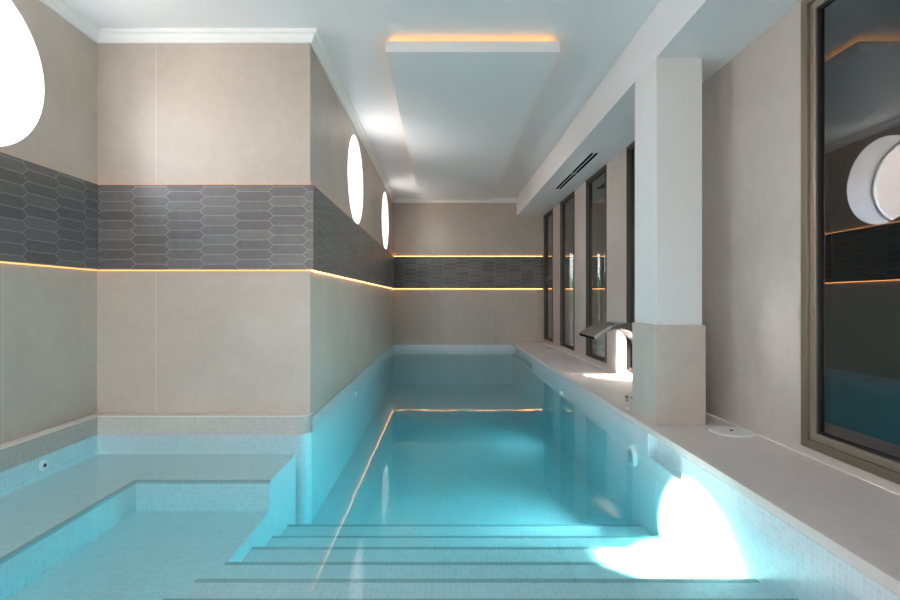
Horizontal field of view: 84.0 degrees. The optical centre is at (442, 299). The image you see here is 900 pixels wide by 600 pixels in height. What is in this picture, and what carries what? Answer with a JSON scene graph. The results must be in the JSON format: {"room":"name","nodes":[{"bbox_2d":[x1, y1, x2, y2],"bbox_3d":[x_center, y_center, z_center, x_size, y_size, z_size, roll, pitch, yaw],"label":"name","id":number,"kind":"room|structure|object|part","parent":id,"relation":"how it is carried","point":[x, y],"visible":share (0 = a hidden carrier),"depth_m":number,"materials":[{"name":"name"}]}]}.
{"room":"spa","nodes":[
{"label":"spa","id":0,"kind":"room"},
{"bbox_2d":[0,0,96,444],"bbox_3d":[-2.701,-0.562,1.250,0.350,2.775,4.900,0,0,0],"label":"wall","id":1,"kind":"structure","parent":0,"point":[48,315],"depth_m":3.25,"materials":[{"name":"beige tile"}]},
{"bbox_2d":[0,0,44,146],"bbox_3d":[-2.700,-1.330,2.683,0.349,0.979,0.979,0,0,0],"label":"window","id":2,"kind":"structure","parent":1,"relation":"in","point":[22,82],"depth_m":3.13,"materials":[{"name":"white glass"}]},
{"bbox_2d":[0,261,96,270],"bbox_3d":[-2.519,-0.216,1.235,0.010,0.006,4.802,0,0,0],"label":"led strip","id":3,"kind":"object","parent":1,"relation":"attached to","point":[0,261],"visible":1,"depth_m":3.17,"materials":[{"name":"plastic"}]},
{"bbox_2d":[39,0,516,202],"bbox_3d":[-1.582,-1.911,4.585,2.265,0.078,11.525,0,0,20],"label":"trim","id":4,"kind":"structure","parent":1,"relation":"attached to","point":[311,36],"depth_m":3.62,"materials":[{"name":"white paint"}]},
{"bbox_2d":[97,44,311,412],"bbox_3d":[-1.923,-0.562,3.675,1.907,2.775,0.050,0,0,0],"label":"wall","id":5,"kind":"structure","parent":0,"point":[168,341],"depth_m":3.65,"materials":[{"name":"beige tile"}]},
{"bbox_2d":[98,270,309,270],"bbox_3d":[-1.740,-0.216,3.643,1.543,0.006,0.010,0,0,0],"label":"led strip","id":6,"kind":"object","parent":5,"relation":"attached to","point":[98,270],"visible":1,"depth_m":3.64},
{"bbox_2d":[98,184,309,184],"bbox_3d":[-1.740,-0.838,3.643,1.543,0.006,0.010,0,0,0],"label":"led strip","id":7,"kind":"object","parent":5,"relation":"attached to","point":[98,184],"visible":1,"depth_m":3.64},
{"bbox_2d":[312,48,392,415],"bbox_3d":[-1.144,-0.544,6.765,0.350,2.811,6.130,0,0,0],"label":"wall","id":8,"kind":"structure","parent":0,"point":[352,321],"depth_m":4.73,"materials":[{"name":"beige tile"}]},
{"bbox_2d":[0,152,543,288],"bbox_3d":[-1.526,-0.527,4.718,2.694,0.615,11.711,0,0,22],"label":"wall tile band","id":9,"kind":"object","parent":8,"relation":"attached to","point":[50,217],"depth_m":3.62,"materials":[{"name":"grey tile"}]},
{"bbox_2d":[311,270,392,288],"bbox_3d":[-0.962,-0.216,6.633,0.010,0.006,5.966,0,0,0],"label":"led strip","id":10,"kind":"object","parent":8,"relation":"attached to","point":[311,270],"visible":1,"depth_m":4.81,"materials":[{"name":"plastic"}]},
{"bbox_2d":[348,134,362,223],"bbox_3d":[-1.143,-1.330,5.570,0.349,0.979,0.979,0,0,0],"label":"window","id":11,"kind":"structure","parent":8,"relation":"in","point":[355,174],"depth_m":6.00,"materials":[{"name":"white glass"}]},
{"bbox_2d":[382,191,388,248],"bbox_3d":[-1.143,-1.330,8.400,0.349,0.979,0.979,0,0,0],"label":"window","id":12,"kind":"structure","parent":8,"relation":"in","point":[385,222],"depth_m":8.83,"materials":[{"name":"white glass"}]},
{"bbox_2d":[65,0,659,197],"bbox_3d":[-0.403,-2.010,4.215,4.946,0.120,11.230,0,0,0],"label":"ceiling","id":13,"kind":"structure","parent":0,"point":[592,35],"depth_m":3.62,"materials":[{"name":"white paint"}]},
{"bbox_2d":[385,41,558,199],"bbox_3d":[0.217,-1.890,6.405,1.285,0.120,5.430,0,0,0],"label":"ceiling panel","id":14,"kind":"object","parent":13,"relation":"hanging from","point":[465,107],"visible":1,"depth_m":4.61,"materials":[{"name":"white paint"}]},
{"bbox_2d":[393,203,542,344],"bbox_3d":[0.550,-0.544,9.730,3.039,2.811,0.200,0,0,0],"label":"wall","id":15,"kind":"structure","parent":0,"point":[420,316],"depth_m":9.63,"materials":[{"name":"beige tile"}]},
{"bbox_2d":[394,256,542,256],"bbox_3d":[0.480,-0.838,9.623,2.871,0.006,0.010,0,0,0],"label":"led strip","id":16,"kind":"object","parent":15,"relation":"attached to","point":[394,256],"visible":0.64,"depth_m":9.62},
{"bbox_2d":[632,57,705,424],"bbox_3d":[1.567,-0.393,3.500,0.335,2.435,0.400,0,0,0],"label":"pillar","id":17,"kind":"structure","parent":0,"point":[669,334],"depth_m":3.31,"materials":[{"name":"paint"}]},
{"bbox_2d":[512,343,899,595],"bbox_3d":[-0.298,0.847,4.215,4.456,0.043,10.830,0,0,0],"label":"ledge","id":18,"kind":"structure","parent":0,"point":[856,519],"depth_m":2.27,"materials":[{"name":"grey tile"}]},
{"bbox_2d":[0,345,899,599],"bbox_3d":[-0.453,1.325,4.915,4.146,1.000,9.730,0,0,0],"label":"swimming pool","id":19,"kind":"object","parent":18,"relation":"in","point":[423,483],"visible":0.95,"depth_m":3.03,"materials":[{"name":"teal tile"}]},
{"bbox_2d":[38,460,48,470],"bbox_3d":[-2.448,1.015,3.070,0.020,0.064,0.064,0,0,0],"label":"inlet","id":20,"kind":"object","parent":19,"relation":"attached to","point":[43,464],"visible":1,"depth_m":3.06,"materials":[{"name":"white plastic"}]},
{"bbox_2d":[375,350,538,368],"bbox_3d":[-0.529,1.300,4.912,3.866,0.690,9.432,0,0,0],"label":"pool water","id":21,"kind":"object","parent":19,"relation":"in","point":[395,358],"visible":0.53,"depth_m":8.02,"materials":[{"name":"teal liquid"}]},
{"bbox_2d":[626,445,637,466],"bbox_3d":[1.316,1.090,3.500,0.038,0.150,0.150,0,0,0],"label":"underwater light","id":22,"kind":"object","parent":19,"relation":"attached to","point":[632,456],"visible":1,"depth_m":3.46,"materials":[{"name":"white plastic"}]},
{"bbox_2d":[579,321,631,398],"bbox_3d":[1.439,0.501,4.045,0.562,0.648,0.428,0,0,0],"label":"spout","id":23,"kind":"object","parent":18,"relation":"on","point":[595,331],"visible":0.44,"depth_m":3.95,"materials":[{"name":"silver metal"}]},
{"bbox_3d":[1.427,0.501,4.045,0.536,0.648,0.428,0,0,0],"label":"blade","id":24,"kind":"part","parent":23,"relation":"part of","materials":[{"name":"silver metal"}]},
{"bbox_2d":[709,426,754,437],"bbox_3d":[1.800,0.819,3.120,0.250,0.013,0.250,0,0,0],"label":"lid","id":25,"kind":"object","parent":18,"relation":"on","point":[728,431],"visible":1,"depth_m":3.10,"materials":[{"name":"white plastic"}]},
{"bbox_3d":[1.800,0.818,3.120,0.215,0.006,0.215,0,0,0],"label":"lid","id":26,"kind":"part","parent":25,"relation":"part of","materials":[{"name":"white plastic"}]},
{"bbox_2d":[543,2,899,494],"bbox_3d":[2.000,-0.562,4.215,0.140,2.775,10.830,0,0,0],"label":"wall","id":27,"kind":"structure","parent":0,"point":[751,106],"depth_m":3.17,"materials":[{"name":"beige tile"}]},
{"bbox_2d":[544,209,552,341],"bbox_3d":[1.996,-0.427,9.150,0.157,2.345,0.760,0,0,0],"label":"window","id":28,"kind":"structure","parent":27,"relation":"in","point":[548,218],"depth_m":9.29,"materials":[{"name":"brown metal"}]},
{"bbox_3d":[1.963,-0.427,9.150,0.006,2.269,0.684,0,0,0],"label":"pane","id":29,"kind":"part","parent":28,"relation":"part of","materials":[{"name":"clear glass"}]},
{"bbox_2d":[560,191,573,350],"bbox_3d":[1.996,-0.427,7.770,0.157,2.345,0.860,0,0,0],"label":"window","id":30,"kind":"structure","parent":27,"relation":"in","point":[566,205],"depth_m":7.87,"materials":[{"name":"glass"}]},
{"bbox_3d":[1.963,-0.427,7.770,0.006,2.269,0.784,0,0,0],"label":"pane","id":31,"kind":"part","parent":30,"relation":"part of","materials":[{"name":"clear glass"}]},
{"bbox_2d":[586,164,606,362],"bbox_3d":[1.996,-0.427,6.310,0.157,2.345,0.820,0,0,0],"label":"window","id":32,"kind":"structure","parent":27,"relation":"in","point":[596,185],"depth_m":6.34,"materials":[{"name":"glass"}]},
{"bbox_3d":[1.963,-0.427,6.310,0.006,2.269,0.744,0,0,0],"label":"pane","id":33,"kind":"part","parent":32,"relation":"part of","materials":[{"name":"clear glass"}]},
{"bbox_2d":[626,140,634,372],"bbox_3d":[1.996,-0.427,4.838,0.157,2.345,0.796,0,0,0],"label":"window","id":34,"kind":"structure","parent":27,"relation":"in","point":[630,149],"depth_m":5.19,"materials":[{"name":"brown metal"}]},
{"bbox_3d":[1.962,-0.427,4.838,0.056,2.297,0.748,0,0,0],"label":"sash","id":35,"kind":"part","parent":34,"relation":"part of","materials":[{"name":"brown metal"}]},
{"bbox_3d":[1.963,-0.427,4.838,0.006,2.269,0.720,0,0,0],"label":"pane","id":36,"kind":"part","parent":34,"relation":"part of","materials":[{"name":"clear glass"}]},
{"bbox_2d":[516,0,801,215],"bbox_3d":[1.673,-1.780,4.215,0.515,0.340,10.830,0,0,0],"label":"soffit","id":37,"kind":"object","parent":27,"relation":"attached to","point":[715,31],"depth_m":3.69,"materials":[{"name":"white paint"}]},
{"bbox_2d":[555,152,599,188],"bbox_3d":[1.661,-1.607,6.350,0.102,0.006,1.800,0,0,0],"label":"air vent","id":38,"kind":"object","parent":37,"relation":"in","point":[592,155],"visible":1,"depth_m":6.14,"materials":[{"name":"black plastic"}]},
{"bbox_2d":[801,0,899,484],"bbox_3d":[1.996,-0.411,0.967,0.157,2.378,3.433,0,0,0],"label":"window","id":39,"kind":"structure","parent":27,"relation":"in","point":[850,49],"depth_m":2.41,"materials":[{"name":"black glass"}]}
]}

